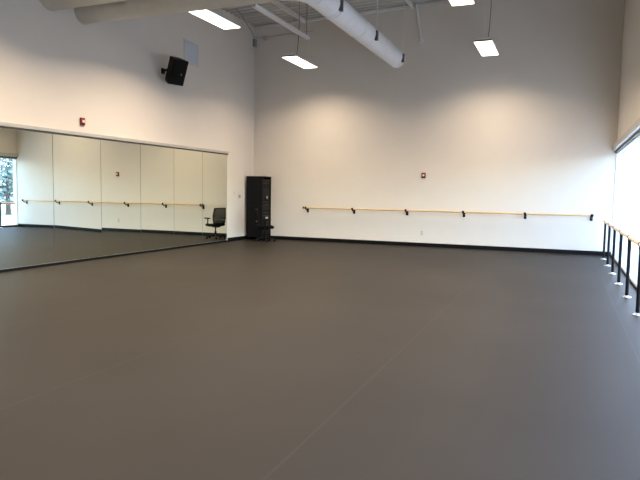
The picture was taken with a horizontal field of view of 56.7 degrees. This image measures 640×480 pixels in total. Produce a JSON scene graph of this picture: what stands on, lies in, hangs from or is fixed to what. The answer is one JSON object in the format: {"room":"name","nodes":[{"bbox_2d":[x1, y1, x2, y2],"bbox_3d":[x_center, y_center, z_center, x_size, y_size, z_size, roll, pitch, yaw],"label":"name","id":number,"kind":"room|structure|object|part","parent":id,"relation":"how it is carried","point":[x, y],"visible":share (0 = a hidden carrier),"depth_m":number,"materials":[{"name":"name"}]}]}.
{"room":"exercise studio","nodes":[
{"label":"exercise studio","id":0,"kind":"room"},
{"bbox_2d":[0,0,254,268],"bbox_3d":[-5.673,-2.849,9.142,0.200,6.900,18.930,3,5,22],"label":"wall","id":1,"kind":"structure","parent":0,"point":[56,69],"depth_m":12.87,"materials":[{"name":"paint"}]},
{"bbox_2d":[0,128,54,268],"bbox_3d":[-5.152,-0.733,10.392,0.006,2.385,1.209,3,5,22],"label":"wall mirror","id":2,"kind":"object","parent":1,"relation":"attached to","point":[26,157],"visible":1,"depth_m":10.39,"materials":[{"name":"clear glass"}]},
{"bbox_2d":[52,134,101,261],"bbox_3d":[-4.685,-0.816,11.514,0.012,2.385,1.209,3,5,22],"label":"wall mirror","id":3,"kind":"object","parent":1,"relation":"attached to","point":[76,160],"visible":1,"depth_m":11.47,"materials":[{"name":"clear glass"}]},
{"bbox_2d":[80,117,84,125],"bbox_3d":[-4.598,-2.296,11.499,0.055,0.144,0.109,3,5,22],"label":"fire alarm","id":4,"kind":"object","parent":1,"relation":"attached to","point":[82,120],"visible":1,"depth_m":11.47,"materials":[{"name":"red plastic"}]},
{"bbox_2d":[52,143,140,251],"bbox_3d":[-4.924,-0.766,10.956,0.002,2.358,12.190,3,5,22],"label":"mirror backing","id":5,"kind":"object","parent":1,"relation":"attached to","point":[52,143],"visible":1,"depth_m":11.03,"materials":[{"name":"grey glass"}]},
{"bbox_2d":[0,240,226,272],"bbox_3d":[-4.933,0.443,11.053,0.022,0.052,12.195,3,5,22],"label":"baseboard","id":6,"kind":"structure","parent":1,"relation":"attached to","point":[207,243],"depth_m":12.09,"materials":[{"name":"black plastic"}]},
{"bbox_2d":[0,122,228,154],"bbox_3d":[-4.879,-1.990,10.862,0.045,0.095,12.220,3,5,22],"label":"rail","id":7,"kind":"object","parent":1,"relation":"attached to","point":[2,124],"visible":1,"depth_m":11.93,"materials":[{"name":"metal"}]},
{"bbox_2d":[100,140,140,255],"bbox_3d":[-4.224,-0.900,12.640,0.006,2.385,1.209,3,5,22],"label":"wall mirror","id":8,"kind":"object","parent":1,"relation":"attached to","point":[120,161],"visible":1,"depth_m":12.60,"materials":[{"name":"clear glass"}]},
{"bbox_2d":[140,144,173,250],"bbox_3d":[-3.760,-0.984,13.764,0.007,2.385,1.209,3,5,22],"label":"wall mirror","id":9,"kind":"object","parent":1,"relation":"attached to","point":[156,163],"visible":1,"depth_m":13.73,"materials":[{"name":"clear glass"}]},
{"bbox_2d":[161,56,188,85],"bbox_3d":[-3.349,-3.884,13.605,0.625,0.634,0.467,3,5,22],"label":"wall speaker","id":10,"kind":"object","parent":1,"relation":"attached to","point":[176,70],"visible":1,"depth_m":13.53,"materials":[{"name":"black plastic"}]},
{"bbox_2d":[169,59,188,85],"bbox_3d":[-3.226,-3.817,13.549,0.237,0.507,0.380,5,6,42],"label":"grille","id":11,"kind":"object","parent":10,"relation":"attached to","point":[177,67],"depth_m":13.51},
{"bbox_2d":[174,149,201,246],"bbox_3d":[-3.296,-1.068,14.888,0.006,2.385,1.209,3,5,22],"label":"wall mirror","id":12,"kind":"object","parent":1,"relation":"attached to","point":[187,163],"visible":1,"depth_m":14.85,"materials":[{"name":"clear glass"}]},
{"bbox_2d":[184,39,198,67],"bbox_3d":[-3.187,-4.632,14.717,0.015,0.570,0.630,3,5,22],"label":"air vent","id":13,"kind":"object","parent":1,"relation":"in","point":[192,59],"visible":0.96,"depth_m":14.72,"materials":[{"name":"white plastic"}]},
{"bbox_2d":[202,152,226,242],"bbox_3d":[-2.831,-1.151,16.012,0.006,2.385,1.209,3,5,22],"label":"wall mirror","id":14,"kind":"object","parent":1,"relation":"attached to","point":[214,166],"visible":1,"depth_m":15.97,"materials":[{"name":"clear glass"}]},
{"bbox_2d":[227,236,253,241],"bbox_3d":[-2.315,-0.057,17.402,0.012,0.105,1.498,3,5,22],"label":"baseboard","id":15,"kind":"structure","parent":1,"relation":"attached to","point":[239,237],"depth_m":17.23,"materials":[{"name":"black plastic"}]},
{"bbox_2d":[235,8,256,46],"bbox_3d":[-2.055,-5.950,16.703,0.116,0.592,1.823,2,5,9],"label":"sensor box","id":16,"kind":"object","parent":1,"relation":"attached to","point":[254,40],"visible":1,"depth_m":17.49,"materials":[{"name":"grey"}]},
{"bbox_2d":[0,238,639,479],"bbox_3d":[-1.096,0.877,7.529,10.224,0.120,19.330,3,5,22],"label":"floor","id":17,"kind":"structure","parent":0,"point":[246,359],"depth_m":4.91,"materials":[{"name":"grey plastic"}]},
{"bbox_2d":[246,176,270,239],"bbox_3d":[-1.811,-0.949,17.619,0.552,1.865,0.577,3,5,22],"label":"equipment rack","id":18,"kind":"object","parent":17,"relation":"on","point":[258,188],"visible":0.87,"depth_m":17.39,"materials":[{"name":"black metal"}]},
{"bbox_3d":[-1.595,-0.984,17.528,0.026,1.725,0.519,3,5,22],"label":"rack rail","id":19,"kind":"part","parent":18,"relation":"part of","materials":[{"name":"black plastic"}]},
{"bbox_2d":[255,209,275,241],"bbox_3d":[-1.569,-0.425,16.983,0.601,0.926,0.627,1,5,-2],"label":"office chair","id":20,"kind":"object","parent":17,"relation":"on","point":[264,227],"visible":1,"depth_m":16.92,"materials":[{"name":"black plastic"}]},
{"bbox_3d":[-1.555,-0.374,16.987,0.475,0.093,0.466,1,5,-2],"label":"seat","id":21,"kind":"part","parent":20,"relation":"part of","materials":[{"name":"black fabric"}]},
{"bbox_2d":[602,219,639,315],"bbox_3d":[4.728,0.317,9.252,0.124,0.904,10.620,3,5,22],"label":"ballet barre","id":22,"kind":"object","parent":17,"relation":"on","point":[629,237],"visible":1,"depth_m":9.73,"materials":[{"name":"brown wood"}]},
{"bbox_3d":[6.525,0.025,13.607,0.047,0.830,0.048,3,5,22],"label":"post","id":23,"kind":"part","parent":22,"relation":"part of","materials":[{"name":"black metal"}]},
{"bbox_3d":[5.998,0.120,12.330,0.047,0.830,0.048,3,5,22],"label":"post","id":24,"kind":"part","parent":22,"relation":"part of","materials":[{"name":"black metal"}]},
{"bbox_3d":[5.470,0.215,11.053,0.047,0.830,0.048,3,5,22],"label":"post","id":25,"kind":"part","parent":22,"relation":"part of","materials":[{"name":"black metal"}]},
{"bbox_3d":[4.943,0.310,9.776,0.047,0.830,0.048,3,5,22],"label":"post","id":26,"kind":"part","parent":22,"relation":"part of","materials":[{"name":"black metal"}]},
{"bbox_3d":[4.415,0.406,8.498,0.047,0.830,0.048,3,5,22],"label":"post","id":27,"kind":"part","parent":22,"relation":"part of","materials":[{"name":"black metal"}]},
{"bbox_3d":[3.888,0.501,7.221,0.047,0.830,0.048,3,5,22],"label":"post","id":28,"kind":"part","parent":22,"relation":"part of","materials":[{"name":"black metal"}]},
{"bbox_2d":[221,0,442,26],"bbox_3d":[-0.954,-5.699,7.083,10.224,0.517,19.520,3,5,22],"label":"ceiling","id":29,"kind":"structure","parent":0,"point":[252,16],"depth_m":16.02,"materials":[{"name":"paint"}]},
{"bbox_2d":[39,0,129,10],"bbox_3d":[-3.514,-4.759,7.389,4.944,1.829,5.605,3,5,22],"label":"air duct","id":30,"kind":"object","parent":29,"relation":"hanging from","point":[51,5],"visible":1,"depth_m":10.40,"materials":[{"name":"white metal"}]},
{"bbox_2d":[190,9,240,28],"bbox_3d":[-2.017,-5.058,11.322,0.398,1.660,1.386,3,5,22],"label":"hanging light","id":31,"kind":"object","parent":29,"relation":"hanging from","point":[209,15],"visible":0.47,"depth_m":11.38,"materials":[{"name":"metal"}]},
{"bbox_2d":[74,0,404,67],"bbox_3d":[-1.218,-5.163,13.015,4.895,1.860,6.056,3,5,22],"label":"air duct","id":32,"kind":"object","parent":29,"relation":"hanging from","point":[339,12],"visible":0.98,"depth_m":10.92,"materials":[{"name":"white metal"}]},
{"bbox_3d":[2.077,-5.380,14.639,0.015,1.584,0.015,6,7,45],"label":"hanger rod","id":33,"kind":"part","parent":32,"relation":"part of","materials":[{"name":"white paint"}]},
{"bbox_2d":[251,4,309,39],"bbox_3d":[-0.833,-5.495,13.555,0.100,1.125,2.820,3,5,22],"label":"rail","id":34,"kind":"object","parent":29,"relation":"hanging from","point":[258,7],"visible":0.84,"depth_m":13.40,"materials":[{"name":"grey metal"}]},
{"bbox_2d":[271,1,304,23],"bbox_3d":[-4.029,-5.579,8.220,0.050,0.119,18.858,3,5,22],"label":"joist","id":35,"kind":"object","parent":29,"relation":"attached to","point":[277,3],"visible":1,"depth_m":15.92,"materials":[{"name":"white paint"}]},
{"bbox_2d":[281,1,317,68],"bbox_3d":[-0.486,-5.334,15.029,0.398,1.660,1.386,3,5,22],"label":"hanging light","id":36,"kind":"object","parent":29,"relation":"hanging from","point":[294,58],"visible":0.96,"depth_m":14.82,"materials":[{"name":"white paint"}]},
{"bbox_3d":[-0.541,-5.352,14.680,0.074,1.569,0.021,-1,5,-23],"label":"power cord","id":37,"kind":"part","parent":36,"relation":"part of","materials":[{"name":"grey"}]},
{"bbox_2d":[405,0,413,8],"bbox_3d":[-1.134,-5.533,7.028,0.050,0.119,18.858,3,5,22],"label":"joist","id":38,"kind":"object","parent":29,"relation":"attached to","point":[408,2],"visible":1,"depth_m":15.43,"materials":[{"name":"white paint"}]},
{"bbox_2d":[449,0,474,5],"bbox_3d":[2.237,-4.919,9.576,0.398,1.803,1.386,3,5,22],"label":"light","id":39,"kind":"object","parent":29,"relation":"hanging from","point":[452,2],"visible":1,"depth_m":10.13,"materials":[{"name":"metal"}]},
{"bbox_2d":[473,0,498,55],"bbox_3d":[3.767,-5.195,13.283,0.398,1.803,1.386,3,5,22],"label":"hanging light","id":40,"kind":"object","parent":29,"relation":"hanging from","point":[485,46],"visible":1,"depth_m":13.04,"materials":[{"name":"white paint"}]},
{"bbox_3d":[3.713,-5.213,12.934,0.074,1.712,0.021,-1,5,-23],"label":"power cord","id":41,"kind":"part","parent":40,"relation":"part of","materials":[{"name":"grey"}]},
{"bbox_2d":[254,0,625,253],"bbox_3d":[2.603,-3.278,16.065,10.224,6.900,0.200,3,5,22],"label":"wall","id":42,"kind":"structure","parent":0,"point":[531,126],"depth_m":15.61,"materials":[{"name":"paint"}]},
{"bbox_2d":[255,30,313,40],"bbox_3d":[-1.058,-5.931,17.244,1.880,0.169,0.050,3,5,22],"label":"conduit","id":43,"kind":"object","parent":42,"relation":"attached to","point":[264,37],"visible":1,"depth_m":17.39,"materials":[{"name":"metal"}]},
{"bbox_2d":[254,0,448,28],"bbox_3d":[2.599,-6.206,15.702,9.824,0.364,0.070,3,5,22],"label":"trim","id":44,"kind":"structure","parent":42,"relation":"attached to","point":[443,1],"depth_m":16.18,"materials":[{"name":"white paint"}]},
{"bbox_2d":[254,236,610,255],"bbox_3d":[2.508,0.115,16.242,9.824,0.105,0.012,3,5,22],"label":"baseboard","id":45,"kind":"structure","parent":42,"relation":"attached to","point":[519,249],"depth_m":15.87,"materials":[{"name":"black plastic"}]},
{"bbox_2d":[415,2,449,43],"bbox_3d":[3.015,-5.690,15.533,1.081,1.006,0.129,3,5,22],"label":"brace","id":46,"kind":"object","parent":42,"relation":"attached to","point":[421,41],"visible":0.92,"depth_m":15.65,"materials":[{"name":"white paint"}]},
{"bbox_2d":[302,207,593,220],"bbox_3d":[3.079,-0.718,15.840,7.680,0.172,0.199,3,5,22],"label":"ballet barre","id":47,"kind":"object","parent":42,"relation":"attached to","point":[525,214],"visible":1,"depth_m":15.57,"materials":[{"name":"brown wood"}]},
{"bbox_2d":[615,0,639,285],"bbox_3d":[3.594,-2.392,5.349,0.200,6.900,18.930,3,5,22],"label":"wall","id":48,"kind":"structure","parent":0,"point":[629,99],"depth_m":11.91,"materials":[{"name":"paint"}]},
{"bbox_2d":[611,151,619,254],"bbox_3d":[6.909,-0.847,13.858,0.022,2.450,0.915,3,5,22],"label":"window","id":49,"kind":"structure","parent":48,"relation":"in","point":[618,152],"depth_m":14.24,"materials":[{"name":"clear glass"}]},
{"bbox_2d":[615,147,623,260],"bbox_3d":[6.560,-0.784,13.014,0.022,2.450,0.915,3,5,22],"label":"window","id":50,"kind":"structure","parent":48,"relation":"in","point":[623,147],"depth_m":13.38,"materials":[{"name":"clear glass"}]},
{"bbox_2d":[617,144,627,261],"bbox_3d":[6.212,-0.722,12.171,0.022,2.450,0.915,3,5,22],"label":"window","id":51,"kind":"structure","parent":48,"relation":"in","point":[627,144],"depth_m":12.56,"materials":[{"name":"clear glass"}]},
{"bbox_2d":[610,254,636,290],"bbox_3d":[3.439,1.017,5.660,0.012,0.050,18.918,3,5,22],"label":"baseboard","id":52,"kind":"structure","parent":48,"relation":"attached to","point":[615,261],"depth_m":10.73,"materials":[{"name":"black plastic"}]},
{"bbox_2d":[612,117,639,152],"bbox_3d":[3.446,-1.547,5.473,0.090,0.130,18.930,3,5,22],"label":"trim","id":53,"kind":"structure","parent":48,"relation":"attached to","point":[635,127],"depth_m":10.81,"materials":[{"name":"metal"}]},
{"bbox_2d":[621,140,632,270],"bbox_3d":[5.864,-0.659,11.327,0.022,2.450,0.915,3,5,22],"label":"window","id":54,"kind":"structure","parent":48,"relation":"in","point":[629,143],"depth_m":11.70,"materials":[{"name":"clear glass"}]},
{"bbox_2d":[621,228,638,271],"bbox_3d":[9.345,0.158,17.842,1.210,0.020,80.000,3,5,22],"label":"trim","id":55,"kind":"structure","parent":48,"relation":"attached to","point":[635,247],"depth_m":15.67,"materials":[{"name":"white concrete"}]},
{"bbox_2d":[625,136,637,272],"bbox_3d":[5.515,-0.596,10.483,0.022,2.450,0.915,3,5,22],"label":"window","id":56,"kind":"structure","parent":48,"relation":"in","point":[635,138],"depth_m":10.86,"materials":[{"name":"clear glass"}]},
{"bbox_2d":[630,134,639,284],"bbox_3d":[5.167,-0.533,9.639,0.022,2.450,0.915,3,5,22],"label":"window","id":57,"kind":"structure","parent":48,"relation":"in","point":[631,278],"depth_m":10.03,"materials":[{"name":"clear glass"}]},
{"bbox_2d":[636,225,639,286],"bbox_3d":[4.818,-0.470,8.796,0.022,2.450,0.915,3,5,22],"label":"window","id":58,"kind":"structure","parent":48,"relation":"in","point":[639,225],"depth_m":9.26,"materials":[{"name":"clear glass"}]},
{"label":"outside","id":59,"kind":"structure","parent":0,"visible":0},
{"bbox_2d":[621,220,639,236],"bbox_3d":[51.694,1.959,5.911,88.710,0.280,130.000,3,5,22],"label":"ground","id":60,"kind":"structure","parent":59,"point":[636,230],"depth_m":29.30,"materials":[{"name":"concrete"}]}
]}

